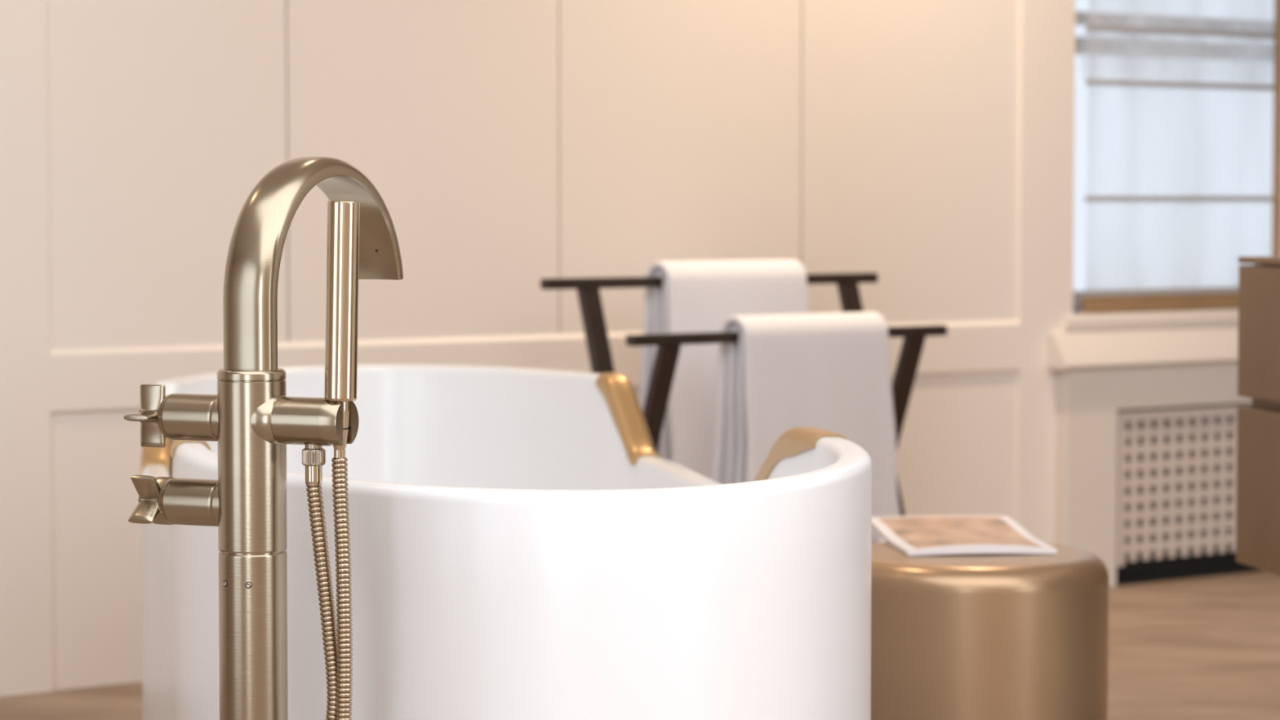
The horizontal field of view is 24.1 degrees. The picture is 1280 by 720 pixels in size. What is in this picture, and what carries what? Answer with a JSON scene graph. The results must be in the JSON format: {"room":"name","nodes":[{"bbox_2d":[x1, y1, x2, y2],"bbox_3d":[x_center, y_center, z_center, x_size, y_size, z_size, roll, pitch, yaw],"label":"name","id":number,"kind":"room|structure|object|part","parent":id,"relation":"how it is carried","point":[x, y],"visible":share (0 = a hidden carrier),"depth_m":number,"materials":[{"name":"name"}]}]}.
{"room":"bathroom","nodes":[
{"label":"bathroom","id":0,"kind":"room"},
{"bbox_2d":[0,0,1238,696],"bbox_3d":[-1.137,-0.769,5.510,9.000,2.750,0.200,-2,4,-35],"label":"wall","id":1,"kind":"structure","parent":0,"point":[926,147],"depth_m":6.03,"materials":[{"name":"white paint"}]},
{"bbox_2d":[49,320,1020,415],"bbox_3d":[-0.111,0.005,6.166,2.378,0.120,0.020,-2,4,-35],"label":"trim","id":2,"kind":"structure","parent":1,"relation":"attached to","point":[101,380],"depth_m":5.94,"materials":[{"name":"white paint"}]},
{"bbox_2d":[1063,309,1238,330],"bbox_3d":[1.462,-0.110,7.372,1.319,0.034,0.211,-2,4,-35],"label":"window sill","id":3,"kind":"structure","parent":1,"relation":"attached to","point":[1078,321],"depth_m":7.07,"materials":[{"name":"beige paint"}]},
{"bbox_2d":[1047,325,1263,586],"bbox_3d":[1.527,0.214,7.284,1.404,0.597,0.061,-2,4,-35],"label":"radiator cover","id":4,"kind":"object","parent":1,"relation":"attached to","point":[1147,419],"visible":0.81,"depth_m":7.06,"materials":[{"name":"beige paint"}]},
{"bbox_2d":[1047,325,1238,369],"bbox_3d":[1.527,-0.042,7.270,1.404,0.083,0.061,-2,4,-35],"label":"shelf","id":5,"kind":"object","parent":4,"relation":"attached to","point":[1206,348],"depth_m":7.02,"materials":[{"name":"beige paint"}]},
{"bbox_2d":[1116,404,1252,566],"bbox_3d":[1.593,0.284,7.342,1.174,0.360,0.012,-2,4,-35],"label":"grille","id":6,"kind":"object","parent":4,"relation":"attached to","point":[1176,464],"depth_m":7.12,"materials":[{"name":"beige paint"}]},
{"bbox_3d":[1.586,0.274,7.357,1.183,0.349,0.005,-2,4,-35],"label":"radiator panel","id":7,"kind":"part","parent":4,"relation":"part of","materials":[{"name":"beige paint"}]},
{"bbox_2d":[1073,0,1279,313],"bbox_3d":[1.342,-0.954,7.237,0.959,1.666,0.173,-2,4,-35],"label":"window","id":8,"kind":"structure","parent":1,"relation":"in","point":[1083,304],"depth_m":7.27,"materials":[{"name":"grey paint"}]},
{"bbox_3d":[1.394,-0.143,7.296,0.852,0.040,0.027,-2,4,-35],"label":"rail","id":9,"kind":"part","parent":8,"relation":"part of","materials":[{"name":"brown wood"}]},
{"bbox_2d":[1080,0,1274,295],"bbox_3d":[1.307,-0.957,7.162,0.667,1.592,0.027,-2,4,-35],"label":"blind","id":10,"kind":"object","parent":8,"relation":"attached to","point":[1190,197],"visible":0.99,"depth_m":7.18,"materials":[{"name":"fabric"}]},
{"bbox_3d":[1.312,-0.168,7.197,0.667,0.013,0.010,-2,4,-35],"label":"rod","id":11,"kind":"part","parent":10,"relation":"part of","materials":[{"name":"grey"}]},
{"bbox_3d":[1.312,-0.386,7.185,0.667,0.013,0.010,-2,4,-35],"label":"rod","id":12,"kind":"part","parent":10,"relation":"part of","materials":[{"name":"grey"}]},
{"bbox_3d":[1.312,-0.657,7.171,0.667,0.013,0.010,-2,4,-35],"label":"rod","id":13,"kind":"part","parent":10,"relation":"part of","materials":[{"name":"grey"}]},
{"bbox_3d":[1.312,-0.783,7.164,0.667,0.013,0.010,-2,4,-35],"label":"rod","id":14,"kind":"part","parent":10,"relation":"part of","materials":[{"name":"grey"}]},
{"bbox_2d":[0,570,1279,719],"bbox_3d":[0.995,0.815,2.566,9.000,0.100,7.600,-2,4,-35],"label":"floor","id":15,"kind":"structure","parent":0,"point":[1202,648],"depth_m":5.85,"materials":[{"name":"brown wood"}]},
{"bbox_2d":[123,156,403,719],"bbox_3d":[-0.373,0.268,3.008,0.238,0.943,0.324,0,3,8],"label":"mixer","id":16,"kind":"object","parent":15,"relation":"on","point":[251,419],"visible":0.97,"depth_m":2.88,"materials":[{"name":"brown metal"}]},
{"bbox_3d":[-0.477,0.055,2.944,0.031,0.062,0.062,1,3,24],"label":"cross handle","id":17,"kind":"part","parent":16,"relation":"part of","materials":[{"name":"brown metal"}]},
{"bbox_3d":[-0.477,0.138,2.948,0.031,0.052,0.052,1,3,24],"label":"cross handle","id":18,"kind":"part","parent":16,"relation":"part of","materials":[{"name":"brown metal"}]},
{"bbox_3d":[-0.331,0.058,2.879,0.075,0.058,0.058,1,3,24],"label":"shower arm","id":19,"kind":"part","parent":16,"relation":"part of","materials":[{"name":"brown metal"}]},
{"bbox_3d":[-0.324,-0.100,3.005,0.056,0.208,0.284,1,3,24],"label":"spout","id":20,"kind":"part","parent":16,"relation":"part of","materials":[{"name":"brown metal"}]},
{"bbox_2d":[302,200,359,719],"bbox_3d":[-0.306,0.230,2.882,0.090,0.766,0.033,2,4,33],"label":"shower","id":21,"kind":"object","parent":16,"relation":"attached to","point":[343,216],"visible":1,"depth_m":2.86,"materials":[{"name":"brown metal"}]},
{"bbox_3d":[-0.283,-0.056,2.852,0.035,0.191,0.033,0,3,0],"label":"shower handle","id":22,"kind":"part","parent":21,"relation":"part of","materials":[{"name":"brown metal"}]},
{"bbox_2d":[139,364,871,719],"bbox_3d":[-0.243,0.373,4.042,0.812,0.625,2.204,-1,3,-12],"label":"bathtub","id":23,"kind":"object","parent":15,"relation":"on","point":[523,547],"visible":0.75,"depth_m":3.05,"materials":[{"name":"white ceramic"}]},
{"bbox_2d":[540,272,946,515],"bbox_3d":[0.230,0.211,5.933,0.827,0.750,0.296,-2,4,-35],"label":"towel rack","id":24,"kind":"object","parent":15,"relation":"on","point":[668,344],"visible":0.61,"depth_m":5.83,"materials":[{"name":"brown wood"}]},
{"bbox_3d":[-0.033,0.228,5.767,0.042,0.734,0.258,-2,4,-35],"label":"leg","id":25,"kind":"part","parent":24,"relation":"part of","materials":[{"name":"brown wood"}]},
{"bbox_3d":[-0.013,0.278,5.747,0.042,0.636,0.257,-2,4,-35],"label":"leg","id":26,"kind":"part","parent":24,"relation":"part of","materials":[{"name":"brown wood"}]},
{"bbox_3d":[0.152,-0.159,6.024,0.827,0.021,0.026,-2,4,-35],"label":"rail","id":27,"kind":"part","parent":24,"relation":"part of","materials":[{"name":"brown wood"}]},
{"bbox_2d":[638,259,808,479],"bbox_3d":[0.174,0.088,6.052,0.369,0.579,0.153,-2,4,-35],"label":"towel","id":28,"kind":"object","parent":24,"relation":"hanging from","point":[695,295],"visible":0.48,"depth_m":5.96,"materials":[{"name":"white fabric"}]},
{"bbox_3d":[0.295,-0.048,5.800,0.770,0.021,0.026,-2,4,-35],"label":"rail","id":29,"kind":"part","parent":24,"relation":"part of","materials":[{"name":"brown wood"}]},
{"bbox_2d":[711,311,900,543],"bbox_3d":[0.321,0.150,5.829,0.376,0.480,0.153,-2,4,-35],"label":"towel","id":30,"kind":"object","parent":24,"relation":"hanging from","point":[829,371],"visible":0.7,"depth_m":5.77,"materials":[{"name":"white fabric"}]},
{"bbox_3d":[0.498,0.208,6.141,0.042,0.734,0.258,-2,4,-35],"label":"leg","id":31,"kind":"part","parent":24,"relation":"part of","materials":[{"name":"brown wood"}]},
{"bbox_3d":[0.480,0.260,6.094,0.042,0.636,0.257,-2,4,-35],"label":"leg","id":32,"kind":"part","parent":24,"relation":"part of","materials":[{"name":"brown wood"}]},
{"bbox_2d":[871,542,1108,719],"bbox_3d":[0.481,0.472,4.381,0.400,0.386,0.400,0,3,0],"label":"stool","id":33,"kind":"object","parent":15,"relation":"on","point":[960,636],"visible":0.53,"depth_m":4.20,"materials":[{"name":"brown metal"}]},
{"bbox_2d":[871,515,1057,555],"bbox_3d":[0.478,0.261,4.499,0.223,0.021,0.352,0,3,-6],"label":"magazine","id":34,"kind":"object","parent":33,"relation":"on","point":[924,535],"visible":0.99,"depth_m":4.48,"materials":[{"name":"white paper"}]},
{"bbox_3d":[1.724,-0.684,3.915,0.528,2.750,2.234,0,3,0],"label":"wall partition","id":35,"kind":"structure","parent":0,"visible":0},
{"bbox_2d":[1235,256,1279,575],"bbox_3d":[1.332,0.110,4.368,0.500,0.501,1.200,-1,3,-11],"label":"vanity cabinet","id":36,"kind":"object","parent":35,"relation":"attached to","point":[1258,429],"visible":1,"depth_m":4.82,"materials":[{"name":"brown wood"}]},
{"bbox_3d":[1.096,0.234,4.331,0.021,0.257,1.194,-1,3,-11],"label":"drawer","id":37,"kind":"part","parent":36,"relation":"part of","materials":[{"name":"brown wood"}]},
{"bbox_3d":[1.096,-0.017,4.317,0.021,0.214,1.194,-1,3,-11],"label":"drawer","id":38,"kind":"part","parent":36,"relation":"part of","materials":[{"name":"brown wood"}]}
]}

